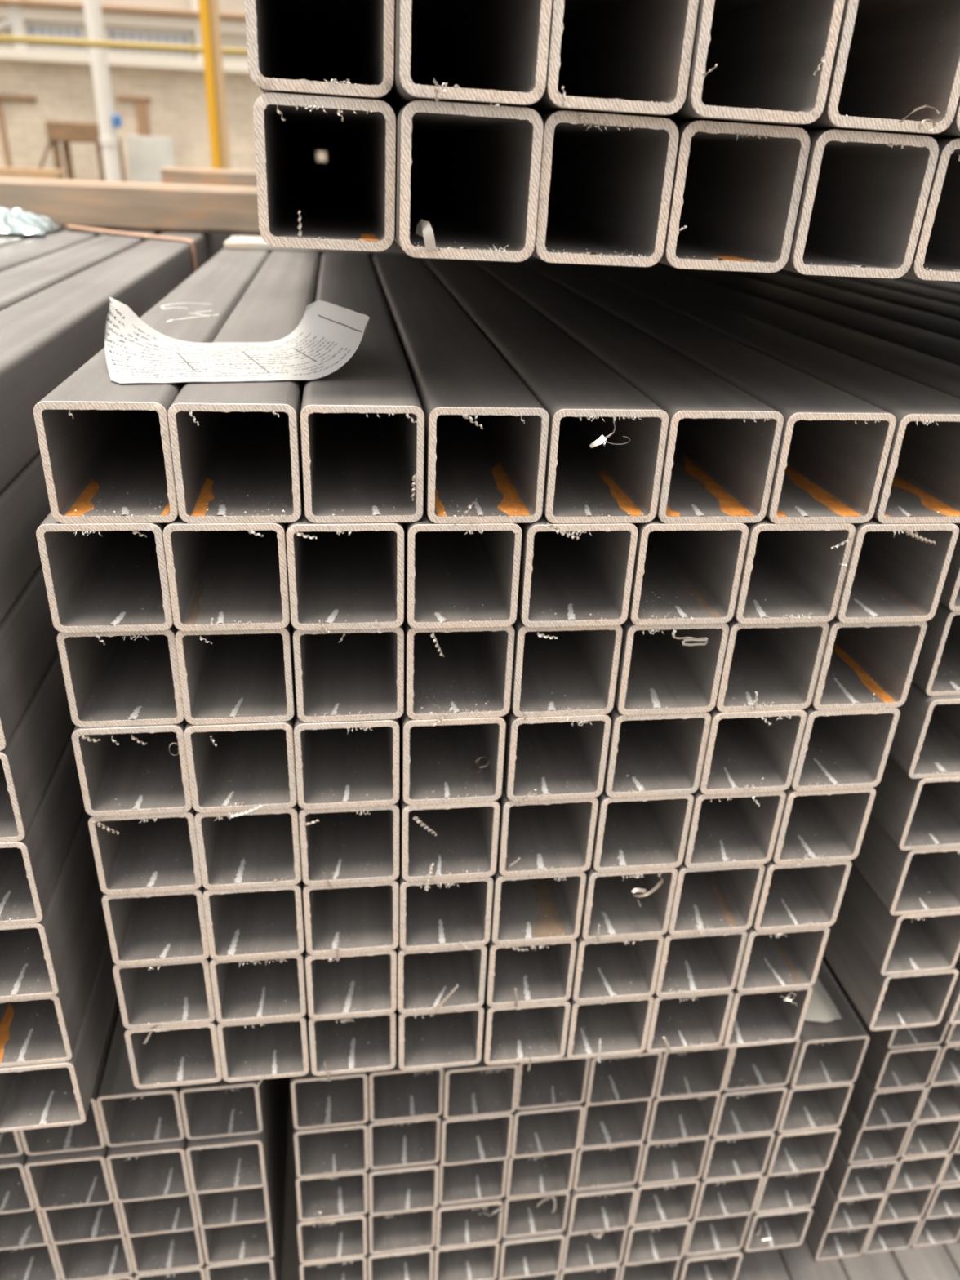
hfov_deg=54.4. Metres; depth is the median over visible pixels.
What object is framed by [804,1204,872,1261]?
tube
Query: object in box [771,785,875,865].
tube
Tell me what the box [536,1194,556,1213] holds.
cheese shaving
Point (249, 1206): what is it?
tube
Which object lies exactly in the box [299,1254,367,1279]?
tube
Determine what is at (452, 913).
tube
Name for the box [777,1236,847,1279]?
tube
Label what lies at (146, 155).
slab
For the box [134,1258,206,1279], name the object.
tube
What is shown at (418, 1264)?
tube
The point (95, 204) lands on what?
timber
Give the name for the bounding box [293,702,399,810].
tube
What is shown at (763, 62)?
tube
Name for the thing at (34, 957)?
tube
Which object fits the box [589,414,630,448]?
cheese shaving
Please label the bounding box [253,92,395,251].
tube
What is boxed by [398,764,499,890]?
tube
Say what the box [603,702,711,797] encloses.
tube
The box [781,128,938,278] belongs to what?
tube
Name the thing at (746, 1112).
tube
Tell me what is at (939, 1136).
tube
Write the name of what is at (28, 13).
trim
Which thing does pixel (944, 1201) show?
tube
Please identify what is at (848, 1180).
tube
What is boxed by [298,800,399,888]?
tube
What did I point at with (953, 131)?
tube
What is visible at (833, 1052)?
tube
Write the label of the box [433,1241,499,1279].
tube
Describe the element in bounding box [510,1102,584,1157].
tube
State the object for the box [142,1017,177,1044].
cheese shaving
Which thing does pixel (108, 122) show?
support column
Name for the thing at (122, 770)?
tube
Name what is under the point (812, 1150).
tube
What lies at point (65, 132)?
wooden rack
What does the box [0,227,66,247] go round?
tube
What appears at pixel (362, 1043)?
tube
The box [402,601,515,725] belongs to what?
tube
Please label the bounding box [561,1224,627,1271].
tube
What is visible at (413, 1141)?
tube
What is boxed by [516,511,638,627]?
tube
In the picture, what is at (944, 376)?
tube
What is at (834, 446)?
tube
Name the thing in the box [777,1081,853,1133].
tube
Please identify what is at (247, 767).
tube
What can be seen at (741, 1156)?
tube
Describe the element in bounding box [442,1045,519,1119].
tube
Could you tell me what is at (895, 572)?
tube
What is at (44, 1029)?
tube
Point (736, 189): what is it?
tube
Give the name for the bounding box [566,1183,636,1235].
tube
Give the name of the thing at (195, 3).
downpipe
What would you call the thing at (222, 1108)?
tube
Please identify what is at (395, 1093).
tube
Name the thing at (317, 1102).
tube
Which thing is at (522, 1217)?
tube
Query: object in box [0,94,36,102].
trim
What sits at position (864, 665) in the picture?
tube
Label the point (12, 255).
tube
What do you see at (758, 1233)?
cheese shaving
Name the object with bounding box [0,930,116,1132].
tube
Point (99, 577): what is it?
tube
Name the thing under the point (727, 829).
tube
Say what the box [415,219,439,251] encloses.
cheese shaving
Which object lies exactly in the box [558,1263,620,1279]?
tube
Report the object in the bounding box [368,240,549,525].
tube
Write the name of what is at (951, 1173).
tube
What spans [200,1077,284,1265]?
tube
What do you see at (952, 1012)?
tube
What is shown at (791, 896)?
tube
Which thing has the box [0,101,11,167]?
trim
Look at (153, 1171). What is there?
tube
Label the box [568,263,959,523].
tube
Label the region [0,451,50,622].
tube
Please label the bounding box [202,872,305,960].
tube
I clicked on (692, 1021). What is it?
tube
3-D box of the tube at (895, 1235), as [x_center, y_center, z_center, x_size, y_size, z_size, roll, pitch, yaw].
[0.026,-0.740,3.622,0.054,0.054,6.001,-2,27,-8]
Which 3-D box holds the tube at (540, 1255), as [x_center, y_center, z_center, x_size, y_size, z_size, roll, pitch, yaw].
[-0.361,-0.790,3.511,0.060,0.060,6.000,-2,27,-8]
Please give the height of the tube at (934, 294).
0.060 m
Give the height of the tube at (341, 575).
0.061 m
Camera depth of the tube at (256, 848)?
0.59 m
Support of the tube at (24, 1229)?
on the tube at (34, 1263)
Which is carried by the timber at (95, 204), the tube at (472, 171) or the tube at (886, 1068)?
the tube at (472, 171)
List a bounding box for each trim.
[0,0,245,20]
[0,4,246,34]
[0,48,248,74]
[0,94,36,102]
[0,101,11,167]
[116,95,151,102]
[134,101,150,136]
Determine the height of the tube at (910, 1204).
0.054 m
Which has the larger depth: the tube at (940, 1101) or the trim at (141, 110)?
the trim at (141, 110)
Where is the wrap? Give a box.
[0,207,63,234]
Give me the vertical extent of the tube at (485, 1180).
0.060 m
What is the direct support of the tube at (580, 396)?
on the tube at (571, 575)
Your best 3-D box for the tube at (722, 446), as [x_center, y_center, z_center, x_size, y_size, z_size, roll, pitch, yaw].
[-0.284,-1.458,3.121,0.060,0.060,6.002,-2,27,-8]
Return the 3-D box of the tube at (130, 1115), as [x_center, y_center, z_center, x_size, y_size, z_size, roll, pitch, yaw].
[-0.671,-0.997,3.360,0.060,0.060,6.003,-2,27,-8]
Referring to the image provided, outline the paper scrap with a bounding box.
[804,977,842,1022]
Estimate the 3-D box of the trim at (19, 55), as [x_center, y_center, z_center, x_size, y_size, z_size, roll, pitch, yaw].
[-2.076,-7.420,12.207,18.000,0.115,0.170,-2,27,-8]
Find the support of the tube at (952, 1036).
on the tube at (947, 1068)
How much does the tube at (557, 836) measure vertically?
0.060 m
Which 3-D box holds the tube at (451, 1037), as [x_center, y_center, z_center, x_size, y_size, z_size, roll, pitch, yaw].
[-0.437,-1.085,3.300,0.060,0.060,6.002,-2,27,-8]
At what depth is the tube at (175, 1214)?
0.80 m
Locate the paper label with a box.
[104,296,369,383]
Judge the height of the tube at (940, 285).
0.060 m
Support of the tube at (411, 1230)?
on the tube at (418, 1264)
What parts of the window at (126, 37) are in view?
pane, pane, pane, pane, pane, pane, pane, pane, pane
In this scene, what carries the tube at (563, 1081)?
on the tube at (539, 1131)
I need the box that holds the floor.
[281,1090,367,1279]
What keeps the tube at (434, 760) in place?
on the tube at (460, 840)
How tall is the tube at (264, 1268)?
0.060 m
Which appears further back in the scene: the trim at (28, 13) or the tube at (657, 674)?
the trim at (28, 13)
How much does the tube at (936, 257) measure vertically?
0.060 m
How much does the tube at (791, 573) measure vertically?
0.060 m
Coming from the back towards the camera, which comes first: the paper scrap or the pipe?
the pipe
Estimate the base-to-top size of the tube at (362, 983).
0.060 m
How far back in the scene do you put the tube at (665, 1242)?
0.91 m
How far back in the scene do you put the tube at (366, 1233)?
0.90 m
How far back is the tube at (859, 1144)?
0.92 m
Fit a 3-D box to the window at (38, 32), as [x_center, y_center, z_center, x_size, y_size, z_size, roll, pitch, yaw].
[-5.310,-7.552,11.694,0.700,0.295,0.050,-2,27,-8]
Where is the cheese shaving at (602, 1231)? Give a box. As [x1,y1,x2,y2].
[584,1228,607,1238]
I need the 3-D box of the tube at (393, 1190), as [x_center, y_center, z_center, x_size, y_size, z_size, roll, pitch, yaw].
[-0.475,-0.894,3.441,0.060,0.060,6.000,-2,27,-8]
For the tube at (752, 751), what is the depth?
0.60 m
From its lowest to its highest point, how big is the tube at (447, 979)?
0.060 m
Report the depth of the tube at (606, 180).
0.45 m
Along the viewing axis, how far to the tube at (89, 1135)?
0.73 m
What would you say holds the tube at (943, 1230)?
on the tube at (932, 1262)
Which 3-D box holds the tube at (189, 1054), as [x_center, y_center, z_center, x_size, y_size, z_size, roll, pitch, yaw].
[-0.619,-1.083,3.279,0.060,0.060,6.000,-2,27,-8]
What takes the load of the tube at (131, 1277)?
on the tube
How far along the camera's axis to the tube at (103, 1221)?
0.79 m
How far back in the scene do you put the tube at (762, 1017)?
0.71 m
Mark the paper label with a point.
(327, 335)
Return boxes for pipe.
[0,35,247,55]
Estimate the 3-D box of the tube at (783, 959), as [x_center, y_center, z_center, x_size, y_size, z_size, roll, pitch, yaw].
[-0.194,-1.141,3.300,0.060,0.060,6.003,-2,27,-8]
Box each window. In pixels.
[25,21,87,53]
[105,26,193,58]
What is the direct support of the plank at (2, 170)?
on the plank at (23, 175)
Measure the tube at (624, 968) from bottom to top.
0.060 m
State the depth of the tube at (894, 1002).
0.73 m
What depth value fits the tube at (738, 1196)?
0.89 m
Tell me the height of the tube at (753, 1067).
0.060 m
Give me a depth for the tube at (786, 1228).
0.92 m
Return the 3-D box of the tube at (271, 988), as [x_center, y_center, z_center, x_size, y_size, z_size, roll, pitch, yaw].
[-0.556,-1.136,3.257,0.060,0.060,6.003,-2,27,-8]
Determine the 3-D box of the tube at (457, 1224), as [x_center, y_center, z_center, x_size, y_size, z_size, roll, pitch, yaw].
[-0.418,-0.842,3.475,0.060,0.060,6.003,-2,27,-8]
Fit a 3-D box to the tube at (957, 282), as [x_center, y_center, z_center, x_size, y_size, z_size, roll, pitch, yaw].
[0.292,-1.478,3.212,0.060,0.060,6.000,-2,27,-8]
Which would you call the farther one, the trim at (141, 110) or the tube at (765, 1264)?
the trim at (141, 110)
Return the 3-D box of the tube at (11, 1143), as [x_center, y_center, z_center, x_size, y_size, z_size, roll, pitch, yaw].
[-0.791,-0.994,3.344,0.060,0.060,6.002,-2,27,-8]
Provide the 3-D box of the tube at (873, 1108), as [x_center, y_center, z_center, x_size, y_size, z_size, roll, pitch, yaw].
[-0.020,-0.929,3.514,0.054,0.054,6.001,-2,27,-8]
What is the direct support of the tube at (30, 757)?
on the tube at (30, 867)
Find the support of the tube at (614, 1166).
on the tube at (611, 1208)
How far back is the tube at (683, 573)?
0.54 m
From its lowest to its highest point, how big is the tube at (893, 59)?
0.060 m
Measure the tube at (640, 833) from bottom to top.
0.060 m
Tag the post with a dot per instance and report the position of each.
(209, 11)
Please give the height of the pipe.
0.102 m
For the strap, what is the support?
attached to the tube at (46, 336)
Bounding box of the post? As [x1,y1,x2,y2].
[198,0,231,169]
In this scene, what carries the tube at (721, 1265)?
on the timber
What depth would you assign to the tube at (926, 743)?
0.61 m
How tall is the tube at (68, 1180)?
0.060 m
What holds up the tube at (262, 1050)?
on the timber
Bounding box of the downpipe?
[191,0,203,60]
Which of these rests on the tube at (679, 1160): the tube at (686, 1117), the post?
the tube at (686, 1117)
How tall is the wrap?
0.028 m
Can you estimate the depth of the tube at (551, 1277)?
0.94 m
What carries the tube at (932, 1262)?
on the floor
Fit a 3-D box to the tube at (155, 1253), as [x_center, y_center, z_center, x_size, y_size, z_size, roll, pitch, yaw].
[-0.682,-0.838,3.448,0.060,0.060,6.001,-2,27,-8]
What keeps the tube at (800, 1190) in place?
on the tube at (786, 1228)
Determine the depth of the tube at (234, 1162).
0.78 m
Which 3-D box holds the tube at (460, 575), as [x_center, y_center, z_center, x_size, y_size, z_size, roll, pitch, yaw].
[-0.417,-1.401,3.131,0.060,0.060,6.004,-2,27,-8]
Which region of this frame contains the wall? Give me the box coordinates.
[0,0,325,182]
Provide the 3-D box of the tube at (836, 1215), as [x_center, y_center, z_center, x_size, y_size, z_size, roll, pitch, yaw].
[-0.027,-0.784,3.586,0.054,0.054,6.003,-2,27,-8]
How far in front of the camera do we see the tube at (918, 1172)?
0.95 m
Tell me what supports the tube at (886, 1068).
on the tube at (873, 1108)
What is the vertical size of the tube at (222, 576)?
0.060 m
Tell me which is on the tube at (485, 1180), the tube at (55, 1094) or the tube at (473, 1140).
the tube at (473, 1140)
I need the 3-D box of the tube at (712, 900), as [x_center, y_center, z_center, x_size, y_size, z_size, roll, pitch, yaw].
[-0.250,-1.193,3.265,0.060,0.060,6.004,-2,27,-8]
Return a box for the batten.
[224,235,537,258]
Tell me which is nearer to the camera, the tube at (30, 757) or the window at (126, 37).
the tube at (30, 757)
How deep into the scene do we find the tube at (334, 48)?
0.54 m
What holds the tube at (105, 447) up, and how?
on the tube at (99, 577)
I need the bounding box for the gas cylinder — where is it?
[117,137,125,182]
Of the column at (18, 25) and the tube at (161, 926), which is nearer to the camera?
the tube at (161, 926)
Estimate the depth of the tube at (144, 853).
0.58 m
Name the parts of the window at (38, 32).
pane, pane, pane, pane, pane, pane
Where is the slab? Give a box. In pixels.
[125,135,175,182]
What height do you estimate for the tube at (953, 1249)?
0.060 m
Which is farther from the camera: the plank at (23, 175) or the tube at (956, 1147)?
the plank at (23, 175)
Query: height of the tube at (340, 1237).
0.060 m
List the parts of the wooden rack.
leg, leg, leg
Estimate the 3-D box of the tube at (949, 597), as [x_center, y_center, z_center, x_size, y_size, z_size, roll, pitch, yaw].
[-0.101,-1.413,3.182,0.060,0.060,6.000,-2,27,-8]
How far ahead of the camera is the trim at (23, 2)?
11.51 m
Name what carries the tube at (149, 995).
on the tube at (189, 1054)
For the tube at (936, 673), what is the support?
on the tube at (926, 743)
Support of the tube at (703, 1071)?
on the tube at (686, 1117)
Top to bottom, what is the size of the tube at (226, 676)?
0.060 m
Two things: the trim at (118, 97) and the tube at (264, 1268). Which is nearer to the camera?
the tube at (264, 1268)
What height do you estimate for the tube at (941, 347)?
0.060 m
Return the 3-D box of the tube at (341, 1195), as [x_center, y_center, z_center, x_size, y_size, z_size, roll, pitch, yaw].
[-0.535,-0.893,3.433,0.060,0.060,6.002,-2,27,-8]
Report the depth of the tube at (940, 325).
0.90 m
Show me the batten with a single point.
(234, 242)
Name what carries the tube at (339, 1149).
on the tube at (341, 1195)
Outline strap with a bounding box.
[65,225,197,272]
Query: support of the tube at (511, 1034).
on the timber
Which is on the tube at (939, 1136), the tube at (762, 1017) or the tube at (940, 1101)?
the tube at (940, 1101)
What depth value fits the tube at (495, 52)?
0.45 m
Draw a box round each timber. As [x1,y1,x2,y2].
[0,176,260,235]
[160,166,257,186]
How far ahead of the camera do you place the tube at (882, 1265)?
0.98 m
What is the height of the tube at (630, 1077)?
0.060 m
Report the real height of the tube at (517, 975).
0.060 m
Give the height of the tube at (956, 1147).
0.054 m
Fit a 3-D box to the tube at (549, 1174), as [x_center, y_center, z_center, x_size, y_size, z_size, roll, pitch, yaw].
[-0.355,-0.898,3.458,0.060,0.060,6.003,-2,27,-8]
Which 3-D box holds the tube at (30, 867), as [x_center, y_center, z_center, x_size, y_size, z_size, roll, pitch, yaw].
[-0.721,-1.229,3.160,0.063,0.060,6.001,-2,27,-9]
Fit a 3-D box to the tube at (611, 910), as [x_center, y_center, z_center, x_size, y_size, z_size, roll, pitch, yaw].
[-0.309,-1.192,3.257,0.060,0.060,6.005,-2,27,-8]
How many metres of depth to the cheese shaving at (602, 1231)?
0.86 m
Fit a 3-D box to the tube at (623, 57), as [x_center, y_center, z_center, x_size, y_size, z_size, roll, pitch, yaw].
[-0.390,-1.615,3.007,0.065,0.062,6.004,-1,27,-9]
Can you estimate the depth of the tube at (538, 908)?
0.64 m
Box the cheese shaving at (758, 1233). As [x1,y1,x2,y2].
[754,1225,771,1240]
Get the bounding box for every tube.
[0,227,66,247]
[0,228,115,271]
[0,230,164,311]
[0,231,239,492]
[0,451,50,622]
[0,563,59,751]
[0,648,74,842]
[0,724,84,925]
[0,806,97,1000]
[0,871,106,1066]
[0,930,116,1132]
[0,1130,23,1157]
[0,1150,35,1213]
[0,1206,49,1250]
[0,1241,61,1279]
[18,993,119,1155]
[24,1143,114,1210]
[33,234,272,523]
[35,512,173,633]
[41,1199,124,1244]
[52,1234,133,1279]
[57,622,184,727]
[71,717,192,816]
[88,805,202,894]
[91,1270,135,1279]
[96,1008,185,1146]
[102,884,209,965]
[106,1133,191,1202]
[112,955,215,1029]
[118,1188,198,1236]
[124,1017,222,1088]
[126,1224,204,1274]
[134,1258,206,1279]
[163,513,290,631]
[167,249,322,523]
[174,614,295,724]
[178,1075,266,1139]
[183,689,297,817]
[185,1078,273,1194]
[194,797,302,889]
[194,1077,279,1228]
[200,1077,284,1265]
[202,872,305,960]
[204,1077,287,1279]
[209,935,306,1023]
[216,995,310,1086]
[244,0,394,100]
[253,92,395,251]
[277,1076,290,1279]
[285,489,404,633]
[290,1043,368,1129]
[293,624,404,722]
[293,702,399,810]
[293,1121,368,1177]
[295,1170,368,1221]
[297,1213,367,1263]
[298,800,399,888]
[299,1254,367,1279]
[300,251,424,523]
[302,878,398,959]
[305,948,396,1019]
[308,1010,395,1081]
[366,1212,433,1279]
[366,1232,368,1279]
[367,1071,440,1169]
[367,1169,436,1253]
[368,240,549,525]
[368,1030,444,1122]
[368,1152,439,1215]
[380,0,551,111]
[394,100,543,262]
[395,930,486,1013]
[395,998,484,1071]
[397,848,493,951]
[398,695,506,804]
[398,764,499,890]
[402,501,522,628]
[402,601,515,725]
[420,257,668,523]
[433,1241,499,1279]
[435,1197,503,1248]
[438,1157,507,1204]
[440,1107,513,1165]
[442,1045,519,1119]
[471,260,783,523]
[481,991,570,1071]
[484,932,577,1007]
[490,859,586,945]
[495,1268,559,1279]
[497,779,598,876]
[497,1231,564,1279]
[501,1191,569,1238]
[502,703,611,806]
[505,1151,576,1198]
[510,609,622,720]
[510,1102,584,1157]
[515,1050,590,1110]
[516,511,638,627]
[520,257,896,524]
[522,0,698,116]
[531,111,678,266]
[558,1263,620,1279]
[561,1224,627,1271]
[565,993,653,1062]
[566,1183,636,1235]
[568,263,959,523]
[571,929,663,1002]
[572,1141,644,1191]
[578,1099,652,1148]
[580,861,677,942]
[585,1048,662,1106]
[591,786,693,872]
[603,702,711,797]
[613,615,728,715]
[617,1258,680,1279]
[619,263,959,399]
[622,1219,690,1266]
[627,515,748,625]
[631,1178,699,1226]
[637,1137,709,1185]
[645,990,733,1053]
[645,1093,720,1143]
[654,0,844,125]
[654,929,747,996]
[655,1042,733,1098]
[656,262,959,365]
[657,120,810,272]
[667,861,764,935]
[675,1248,742,1279]
[683,787,786,868]
[684,1213,751,1255]
[692,1173,763,1220]
[698,706,806,795]
[701,1132,774,1180]
[711,1084,787,1137]
[715,616,829,712]
[723,986,812,1048]
[723,1038,800,1091]
[726,271,959,340]
[733,515,855,624]
[735,924,829,992]
[736,1245,790,1279]
[742,1206,813,1252]
[752,857,851,931]
[754,1169,824,1213]
[765,1126,839,1176]
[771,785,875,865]
[775,269,959,320]
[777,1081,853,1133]
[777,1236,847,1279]
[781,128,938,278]
[784,0,959,134]
[789,960,869,1088]
[791,703,899,791]
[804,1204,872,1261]
[811,616,927,710]
[813,1171,885,1231]
[822,954,942,1090]
[823,911,958,1031]
[824,1141,897,1199]
[835,275,959,306]
[835,517,959,623]
[837,1102,911,1164]
[838,1250,905,1279]
[839,860,959,975]
[848,1065,926,1128]
[851,812,959,915]
[863,1217,920,1253]
[870,754,959,850]
[875,1187,934,1223]
[878,1014,949,1048]
[888,680,959,778]
[888,1152,949,1192]
[890,275,959,293]
[890,1244,959,1279]
[900,1117,959,1157]
[902,137,959,281]
[911,601,959,696]
[911,1214,959,1247]
[915,1081,959,1121]
[916,96,959,138]
[924,1182,959,1218]
[928,1040,959,1084]
[937,1149,959,1184]
[938,523,959,611]
[942,1239,959,1275]
[943,960,959,1024]
[943,1022,959,1044]
[945,280,959,284]
[951,1129,959,1153]
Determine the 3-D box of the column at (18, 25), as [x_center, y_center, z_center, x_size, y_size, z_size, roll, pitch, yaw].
[-6.003,-8.506,11.017,0.841,2.620,0.120,-2,27,-8]
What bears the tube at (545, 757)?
on the tube at (557, 836)
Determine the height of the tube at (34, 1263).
0.060 m
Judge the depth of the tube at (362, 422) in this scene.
0.53 m
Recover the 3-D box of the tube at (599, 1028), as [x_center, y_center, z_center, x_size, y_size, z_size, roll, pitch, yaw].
[-0.315,-1.085,3.314,0.060,0.062,6.004,-2,27,-8]
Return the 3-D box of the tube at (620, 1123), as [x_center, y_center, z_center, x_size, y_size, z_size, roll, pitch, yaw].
[-0.293,-0.953,3.440,0.060,0.060,6.000,-2,27,-8]
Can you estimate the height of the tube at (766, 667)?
0.060 m
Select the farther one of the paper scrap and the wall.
the wall
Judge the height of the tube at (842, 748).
0.060 m
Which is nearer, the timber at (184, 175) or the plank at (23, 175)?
the timber at (184, 175)
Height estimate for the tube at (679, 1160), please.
0.060 m
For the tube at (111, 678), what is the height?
0.061 m
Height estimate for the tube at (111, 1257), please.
0.060 m
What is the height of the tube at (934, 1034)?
0.054 m
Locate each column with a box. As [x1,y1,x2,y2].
[0,4,29,49]
[82,0,122,181]
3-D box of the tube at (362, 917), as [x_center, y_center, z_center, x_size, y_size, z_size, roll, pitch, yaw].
[-0.491,-1.188,3.236,0.060,0.063,6.004,-2,27,-8]
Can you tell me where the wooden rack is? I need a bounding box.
[37,120,106,181]
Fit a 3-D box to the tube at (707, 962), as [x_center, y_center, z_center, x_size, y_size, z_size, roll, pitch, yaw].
[-0.254,-1.141,3.294,0.060,0.060,6.001,-2,27,-8]
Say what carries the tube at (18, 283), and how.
on the tube
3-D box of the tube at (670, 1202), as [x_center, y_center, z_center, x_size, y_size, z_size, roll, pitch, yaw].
[-0.238,-0.846,3.500,0.060,0.060,6.003,-2,27,-8]
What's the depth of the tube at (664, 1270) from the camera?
0.95 m
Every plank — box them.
[0,167,65,175]
[0,173,62,179]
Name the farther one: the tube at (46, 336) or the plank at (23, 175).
the plank at (23, 175)
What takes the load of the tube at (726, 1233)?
on the tube at (721, 1265)
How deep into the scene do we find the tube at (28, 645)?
0.52 m
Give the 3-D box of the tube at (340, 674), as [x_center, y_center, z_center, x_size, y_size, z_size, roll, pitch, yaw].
[-0.481,-1.349,3.154,0.060,0.060,6.004,-2,27,-8]
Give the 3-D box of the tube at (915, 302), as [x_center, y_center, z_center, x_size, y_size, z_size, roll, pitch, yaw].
[0.095,-1.472,3.182,0.060,0.060,6.000,-2,27,-8]
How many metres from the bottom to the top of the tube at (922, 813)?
0.060 m
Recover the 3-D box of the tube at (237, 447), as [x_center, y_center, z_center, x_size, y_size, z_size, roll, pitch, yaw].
[-0.528,-1.453,3.091,0.060,0.060,6.005,-2,27,-8]
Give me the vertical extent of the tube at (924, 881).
0.060 m
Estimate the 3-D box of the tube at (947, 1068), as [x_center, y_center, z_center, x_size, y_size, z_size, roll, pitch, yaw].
[0.037,-0.978,3.498,0.054,0.054,6.003,-2,27,-8]
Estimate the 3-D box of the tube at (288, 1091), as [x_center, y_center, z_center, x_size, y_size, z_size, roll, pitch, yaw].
[-0.628,-0.733,3.510,0.060,0.060,6.002,-2,27,-8]
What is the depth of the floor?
1.07 m
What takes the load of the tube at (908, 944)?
on the tube at (894, 1002)
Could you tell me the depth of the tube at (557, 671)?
0.56 m

